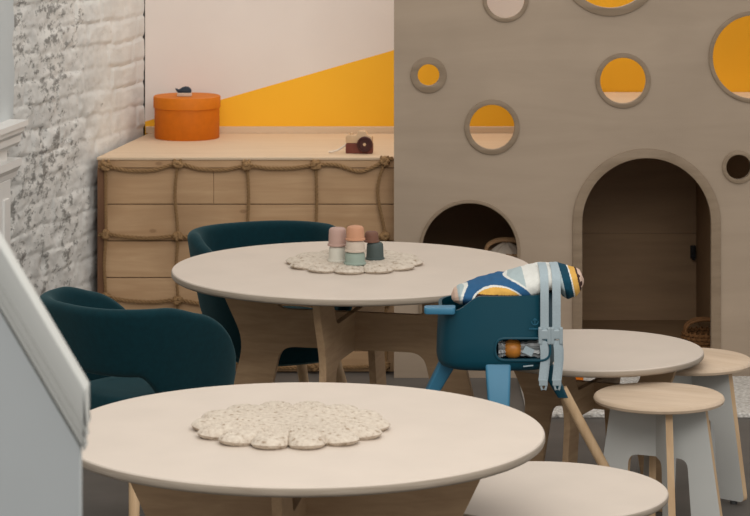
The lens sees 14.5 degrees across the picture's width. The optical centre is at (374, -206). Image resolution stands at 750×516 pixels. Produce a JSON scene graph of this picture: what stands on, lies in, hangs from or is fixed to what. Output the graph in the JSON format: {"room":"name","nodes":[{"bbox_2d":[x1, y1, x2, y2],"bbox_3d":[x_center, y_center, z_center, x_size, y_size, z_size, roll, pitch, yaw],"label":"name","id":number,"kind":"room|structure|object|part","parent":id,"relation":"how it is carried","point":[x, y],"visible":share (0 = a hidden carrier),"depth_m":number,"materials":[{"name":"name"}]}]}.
{"room":"children's room","nodes":[
{"label":"children's room","id":0,"kind":"room"},
{"bbox_2d":[0,0,144,297],"bbox_3d":[-1.480,0.790,9.977,0.131,3.000,5.200,0,0,10],"label":"wall","id":1,"kind":"structure","parent":0,"point":[74,69],"depth_m":11.33,"materials":[{"name":"brick"}]},
{"bbox_2d":[0,119,27,248],"bbox_3d":[-1.421,1.737,9.804,0.088,1.150,1.580,0,0,10],"label":"mantelpiece","id":2,"kind":"object","parent":1,"relation":"attached to","point":[11,130],"visible":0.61,"depth_m":10.45,"materials":[{"name":"white paint"}]},
{"bbox_3d":[-1.434,1.333,9.807,0.060,0.067,1.580,0,0,10],"label":"moulding","id":3,"kind":"part","parent":2,"relation":"part of","materials":[{"name":"white paint"}]},
{"bbox_2d":[0,119,27,150],"bbox_3d":[-1.421,1.207,9.799,0.088,0.090,1.570,0,0,10],"label":"shelf","id":4,"kind":"object","parent":2,"relation":"attached to","point":[11,130],"depth_m":10.44,"materials":[{"name":"white paint"}]},
{"bbox_2d":[82,372,749,515],"bbox_3d":[0.400,2.340,7.500,7.000,0.100,12.000,0,0,0],"label":"floor","id":5,"kind":"structure","parent":0,"point":[101,495],"depth_m":10.18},
{"bbox_2d":[0,232,90,515],"bbox_3d":[-0.557,1.315,4.196,0.299,1.949,0.058,0,0,0],"label":"stair railing","id":6,"kind":"object","parent":5,"relation":"on","point":[45,417],"visible":1,"depth_m":4.18,"materials":[{"name":"grey paint"}]},
{"bbox_3d":[-0.558,0.672,4.198,0.296,0.515,0.036,0,0,0],"label":"moulding","id":7,"kind":"part","parent":6,"relation":"part of","materials":[{"name":"paint"}]},
{"bbox_3d":[-0.557,0.652,4.196,0.298,0.526,0.045,0,0,0],"label":"moulding","id":8,"kind":"part","parent":6,"relation":"part of","materials":[{"name":"paint"}]},
{"bbox_3d":[-0.557,0.619,4.196,0.299,0.556,0.058,0,0,0],"label":"moulding","id":9,"kind":"part","parent":6,"relation":"part of","materials":[{"name":"paint"}]},
{"bbox_2d":[40,286,235,515],"bbox_3d":[-0.742,1.917,9.103,0.555,0.754,0.579,0,0,-42],"label":"tub chair","id":10,"kind":"object","parent":5,"relation":"on","point":[122,353],"visible":0.59,"depth_m":8.88,"materials":[{"name":"teal fabric"}]},
{"bbox_3d":[-0.697,1.894,9.143,0.430,0.148,0.410,0,0,-42],"label":"seat","id":11,"kind":"part","parent":10,"relation":"part of","materials":[{"name":"teal fabric"}]},
{"bbox_3d":[-0.726,2.125,8.862,0.042,0.338,0.138,0,0,3],"label":"leg","id":12,"kind":"part","parent":10,"relation":"part of","materials":[{"name":"brown wood"}]},
{"bbox_3d":[-0.750,1.750,9.096,0.534,0.419,0.579,0,0,-42],"label":"backrest","id":13,"kind":"part","parent":10,"relation":"part of","materials":[{"name":"teal fabric"}]},
{"bbox_2d":[187,220,351,382],"bbox_3d":[-0.367,1.917,10.411,0.579,0.754,0.555,0,0,-25],"label":"tub chair","id":14,"kind":"object","parent":5,"relation":"on","point":[215,237],"visible":0.29,"depth_m":10.55,"materials":[{"name":"teal fabric"}]},
{"bbox_3d":[-0.342,1.894,10.357,0.410,0.148,0.430,0,0,-25],"label":"seat","id":15,"kind":"part","parent":14,"relation":"part of","materials":[{"name":"teal fabric"}]},
{"bbox_3d":[-0.260,2.125,10.628,0.042,0.338,0.138,0,0,19],"label":"leg","id":16,"kind":"part","parent":14,"relation":"part of","materials":[{"name":"brown wood"}]},
{"bbox_3d":[-0.098,2.125,10.284,0.138,0.338,0.042,0,0,20],"label":"leg","id":17,"kind":"part","parent":14,"relation":"part of","materials":[{"name":"brown wood"}]},
{"bbox_2d":[97,126,513,371],"bbox_3d":[-0.221,1.849,12.108,1.762,0.883,0.840,0,0,0],"label":"dresser","id":18,"kind":"object","parent":5,"relation":"on","point":[138,204],"visible":0.46,"depth_m":11.70,"materials":[{"name":"brown wood"}]},
{"bbox_3d":[-1.087,1.880,11.708,0.028,0.810,0.032,0,0,0],"label":"corner post","id":19,"kind":"part","parent":18,"relation":"part of","materials":[{"name":"brown wood"}]},
{"bbox_2d":[153,92,220,140],"bbox_3d":[-0.788,1.347,12.360,0.281,0.176,0.281,0,0,0],"label":"round box","id":20,"kind":"object","parent":18,"relation":"on","point":[195,117],"visible":0.96,"depth_m":12.24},
{"bbox_2d":[175,86,191,96],"bbox_3d":[-0.800,1.239,12.330,0.069,0.041,0.034,0,0,0],"label":"animal","id":21,"kind":"object","parent":20,"relation":"on","point":[185,91],"visible":1,"depth_m":12.32},
{"bbox_3d":[-0.788,1.284,12.360,0.281,0.049,0.281,0,0,0],"label":"lid","id":22,"kind":"part","parent":20,"relation":"part of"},
{"bbox_2d":[98,156,393,371],"bbox_3d":[-0.511,1.854,11.676,1.173,0.856,0.051,0,0,0],"label":"net","id":23,"kind":"object","parent":18,"relation":"hanging from","point":[315,165],"visible":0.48,"depth_m":11.68,"materials":[{"name":"fabric"}]},
{"bbox_3d":[-0.484,1.462,11.704,1.229,0.030,0.020,0,0,0],"label":"rail","id":24,"kind":"part","parent":18,"relation":"part of","materials":[{"name":"brown wood"}]},
{"bbox_2d":[329,130,372,153],"bbox_3d":[-0.097,1.390,11.813,0.178,0.090,0.060,0,0,6],"label":"camera","id":25,"kind":"object","parent":18,"relation":"on","point":[361,142],"visible":1,"depth_m":11.80,"materials":[{"name":"brown wood"}]},
{"bbox_3d":[-0.062,1.369,11.820,0.108,0.048,0.040,0,0,6],"label":"casing","id":26,"kind":"part","parent":25,"relation":"part of","materials":[{"name":"brown wood"}]},
{"bbox_2d":[82,382,544,515],"bbox_3d":[-0.180,1.930,7.290,1.200,0.720,1.200,0,0,6],"label":"round table","id":27,"kind":"object","parent":5,"relation":"on","point":[437,447],"visible":0.86,"depth_m":7.20,"materials":[{"name":"laminate"}]},
{"bbox_3d":[-0.180,1.943,7.290,0.024,0.694,0.978,0,0,6],"label":"panel","id":28,"kind":"part","parent":27,"relation":"part of","materials":[{"name":"brown wood"}]},
{"bbox_2d":[191,401,390,449],"bbox_3d":[-0.208,1.554,7.300,0.494,0.032,0.484,0,0,0],"label":"mat","id":29,"kind":"object","parent":27,"relation":"on","point":[271,425],"visible":1,"depth_m":7.21,"materials":[{"name":"terrazzo stone"}]},
{"bbox_3d":[-0.180,1.943,7.290,0.978,0.694,0.024,0,0,6],"label":"panel","id":30,"kind":"part","parent":27,"relation":"part of","materials":[{"name":"brown wood"}]},
{"bbox_2d":[171,241,527,396],"bbox_3d":[-0.075,1.930,9.790,1.200,0.720,1.200,0,0,14],"label":"round table","id":31,"kind":"object","parent":5,"relation":"on","point":[254,282],"visible":0.64,"depth_m":9.73,"materials":[{"name":"brown wood"}]},
{"bbox_3d":[-0.075,1.943,9.790,0.024,0.694,0.978,0,0,14],"label":"panel","id":32,"kind":"part","parent":31,"relation":"part of","materials":[{"name":"brown wood"}]},
{"bbox_3d":[-0.075,1.943,9.790,0.978,0.694,0.024,0,0,14],"label":"panel","id":33,"kind":"part","parent":31,"relation":"part of","materials":[{"name":"brown wood"}]},
{"bbox_2d":[285,249,422,274],"bbox_3d":[-0.069,1.557,9.870,0.464,0.026,0.464,0,0,5],"label":"mat","id":34,"kind":"object","parent":31,"relation":"on","point":[315,262],"visible":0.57,"depth_m":9.75,"materials":[{"name":"fabric"}]},
{"bbox_2d":[328,246,345,262],"bbox_3d":[-0.124,1.522,9.790,0.066,0.052,0.066,0,0,0],"label":"cup","id":35,"kind":"object","parent":34,"relation":"on","point":[336,254],"visible":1,"depth_m":9.77,"materials":[{"name":"white plastic"}]},
{"bbox_2d":[328,227,345,246],"bbox_3d":[-0.124,1.466,9.790,0.066,0.060,0.066,0,0,0],"label":"cup","id":36,"kind":"object","parent":35,"relation":"on","point":[337,235],"visible":1,"depth_m":9.77,"materials":[{"name":"pink plastic"}]},
{"bbox_2d":[344,252,365,265],"bbox_3d":[-0.066,1.526,9.730,0.074,0.042,0.074,0,0,0],"label":"cup","id":37,"kind":"object","parent":34,"relation":"on","point":[354,259],"visible":1,"depth_m":9.70,"materials":[{"name":"green plastic"}]},
{"bbox_2d":[345,241,365,252],"bbox_3d":[-0.065,1.486,9.730,0.070,0.038,0.070,0,0,0],"label":"cup","id":38,"kind":"object","parent":37,"relation":"on","point":[351,246],"visible":1,"depth_m":9.70,"materials":[{"name":"beige plastic"}]},
{"bbox_2d":[345,225,364,240],"bbox_3d":[-0.065,1.443,9.730,0.066,0.049,0.066,0,0,0],"label":"cup","id":39,"kind":"object","parent":38,"relation":"on","point":[354,232],"visible":1,"depth_m":9.71,"materials":[{"name":"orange plastic"}]},
{"bbox_2d":[365,242,384,260],"bbox_3d":[0.000,1.518,9.830,0.064,0.058,0.064,0,0,0],"label":"cup","id":40,"kind":"object","parent":34,"relation":"on","point":[375,252],"visible":1,"depth_m":9.80,"materials":[{"name":"plastic"}]},
{"bbox_2d":[363,231,379,242],"bbox_3d":[-0.012,1.472,9.830,0.054,0.036,0.054,0,0,0],"label":"cup","id":41,"kind":"object","parent":40,"relation":"on","point":[370,236],"visible":0.98,"depth_m":9.81,"materials":[{"name":"brown plastic"}]},
{"bbox_2d":[424,262,609,466],"bbox_3d":[0.370,1.859,9.020,0.671,0.863,0.671,0,0,45],"label":"high chair","id":42,"kind":"object","parent":5,"relation":"on","point":[469,335],"visible":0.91,"depth_m":8.86,"materials":[{"name":"blue plastic"}]},
{"bbox_2d":[425,362,452,390],"bbox_3d":[0.207,1.773,9.020,0.119,0.134,0.080,0,0,0],"label":"socket","id":43,"kind":"object","parent":42,"relation":"attached to","point":[441,373],"depth_m":8.98,"materials":[{"name":"blue plastic"}]},
{"bbox_3d":[0.196,1.551,8.888,0.096,0.020,0.062,0,0,0],"label":"armrest","id":44,"kind":"part","parent":42,"relation":"part of","materials":[{"name":"blue plastic"}]},
{"bbox_2d":[485,364,510,406],"bbox_3d":[0.370,1.773,8.857,0.080,0.134,0.119,0,0,0],"label":"socket","id":45,"kind":"object","parent":42,"relation":"attached to","point":[498,376],"depth_m":8.83,"materials":[{"name":"blue plastic"}]},
{"bbox_2d":[451,262,583,304],"bbox_3d":[0.435,1.492,9.021,0.402,0.116,0.298,0,0,0],"label":"striped cushion","id":46,"kind":"object","parent":42,"relation":"on","point":[524,280],"visible":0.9,"depth_m":8.92,"materials":[{"name":"fabric"}]},
{"bbox_2d":[498,339,539,357],"bbox_3d":[0.440,1.671,8.896,0.136,0.058,0.070,0,0,0],"label":"toy","id":47,"kind":"object","parent":42,"relation":"on","point":[512,348],"visible":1,"depth_m":8.88,"materials":[{"name":"plastic"}]},
{"bbox_2d":[548,364,567,397],"bbox_3d":[0.533,1.773,9.020,0.118,0.134,0.068,0,0,0],"label":"socket","id":48,"kind":"object","parent":42,"relation":"attached to","point":[563,393],"depth_m":9.00,"materials":[{"name":"blue plastic"}]},
{"bbox_3d":[0.698,2.049,9.020,0.282,0.483,0.033,0,0,0],"label":"leg","id":49,"kind":"part","parent":42,"relation":"part of","materials":[{"name":"brown wood"}]},
{"bbox_2d":[463,461,668,515],"bbox_3d":[0.435,2.058,7.750,0.670,0.465,0.670,0,0,-40],"label":"round table","id":50,"kind":"object","parent":5,"relation":"on","point":[532,488],"visible":0.81,"depth_m":7.71,"materials":[{"name":"brown wood"}]},
{"bbox_2d":[394,0,749,377],"bbox_3d":[1.237,1.040,12.052,2.325,2.500,0.946,0,0,0],"label":"playhouse","id":51,"kind":"structure","parent":5,"relation":"on","point":[646,193],"depth_m":11.59,"materials":[{"name":"brown wood"}]},
{"bbox_2d":[484,237,516,257],"bbox_3d":[0.526,1.994,11.850,0.197,0.431,0.197,0,0,8],"label":"wicker basket","id":52,"kind":"object","parent":51,"relation":"on","point":[507,248],"visible":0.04,"depth_m":11.82,"materials":[{"name":"wicker"}]},
{"bbox_3d":[0.526,1.810,11.873,0.174,0.062,0.012,0,0,0],"label":"handle","id":53,"kind":"part","parent":52,"relation":"part of","materials":[{"name":"wicker"}]},
{"bbox_3d":[0.526,1.810,11.828,0.174,0.062,0.012,0,0,0],"label":"handle","id":54,"kind":"part","parent":52,"relation":"part of","materials":[{"name":"wicker"}]},
{"bbox_2d":[681,317,709,347],"bbox_3d":[1.322,2.155,11.850,0.187,0.111,0.187,0,0,0],"label":"wicker basket","id":55,"kind":"object","parent":51,"relation":"on","point":[689,334],"visible":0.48,"depth_m":11.82,"materials":[{"name":"wicker"}]},
{"bbox_3d":[1.322,2.130,11.871,0.165,0.062,0.012,0,0,0],"label":"handle","id":56,"kind":"part","parent":55,"relation":"part of","materials":[{"name":"wicker"}]},
{"bbox_3d":[1.322,2.130,11.829,0.165,0.062,0.012,0,0,0],"label":"handle","id":57,"kind":"part","parent":55,"relation":"part of","materials":[{"name":"wicker"}]},
{"bbox_2d":[514,329,703,511],"bbox_3d":[0.701,2.040,9.530,0.720,0.500,0.720,0,0,25],"label":"round table","id":58,"kind":"object","parent":5,"relation":"on","point":[606,356],"visible":0.52,"depth_m":9.46,"materials":[{"name":"laminate"}]},
{"bbox_3d":[0.701,2.052,9.530,0.020,0.476,0.578,0,0,25],"label":"panel","id":59,"kind":"part","parent":58,"relation":"part of","materials":[{"name":"brown wood"}]},
{"bbox_3d":[0.701,2.052,9.530,0.578,0.476,0.020,0,0,25],"label":"panel","id":60,"kind":"part","parent":58,"relation":"part of","materials":[{"name":"brown wood"}]},
{"bbox_2d":[520,376,749,417],"bbox_3d":[1.290,2.281,11.190,1.460,0.018,0.700,0,0,0],"label":"rug","id":61,"kind":"object","parent":5,"relation":"on","point":[741,384],"visible":0.05,"depth_m":11.09,"materials":[{"name":"grey carpet"}]},
{"bbox_2d":[593,382,724,515],"bbox_3d":[0.872,2.065,9.054,0.419,0.450,0.402,0,0,24],"label":"stool","id":62,"kind":"object","parent":5,"relation":"on","point":[665,421],"visible":0.97,"depth_m":9.00,"materials":[{"name":"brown wood"}]},
{"bbox_3d":[0.872,1.851,9.054,0.402,0.022,0.402,0,0,24],"label":"seat","id":63,"kind":"part","parent":62,"relation":"part of","materials":[{"name":"brown wood"}]},
{"bbox_3d":[0.872,2.070,9.054,0.022,0.416,0.419,0,0,-6],"label":"leg panel","id":64,"kind":"part","parent":62,"relation":"part of","materials":[{"name":"brown wood"}]},
{"bbox_2d":[637,348,749,503],"bbox_3d":[1.033,2.065,9.640,0.402,0.450,0.402,0,0,17],"label":"stool","id":65,"kind":"object","parent":5,"relation":"on","point":[715,371],"visible":0.4,"depth_m":9.54,"materials":[{"name":"brown wood"}]},
{"bbox_3d":[1.033,2.070,9.640,0.022,0.416,0.419,0,0,40],"label":"leg panel","id":66,"kind":"part","parent":65,"relation":"part of","materials":[{"name":"grey paint"}]},
{"bbox_3d":[1.033,1.851,9.640,0.402,0.022,0.402,0,0,40],"label":"seat","id":67,"kind":"part","parent":65,"relation":"part of","materials":[{"name":"brown wood"}]},
{"bbox_2d":[145,0,749,134],"bbox_3d":[1.112,0.790,12.590,4.177,3.000,0.120,0,0,0],"label":"wall","id":68,"kind":"structure","parent":0,"point":[269,62],"depth_m":12.53,"materials":[{"name":"paint"}]},
{"bbox_2d":[143,0,144,135],"bbox_3d":[-1.003,0.790,12.620,0.120,3.000,0.050,0,0,0],"label":"trim","id":69,"kind":"structure","parent":68,"relation":"attached to","point":[144,0],"depth_m":12.60,"materials":[{"name":"black plastic"}]}
]}

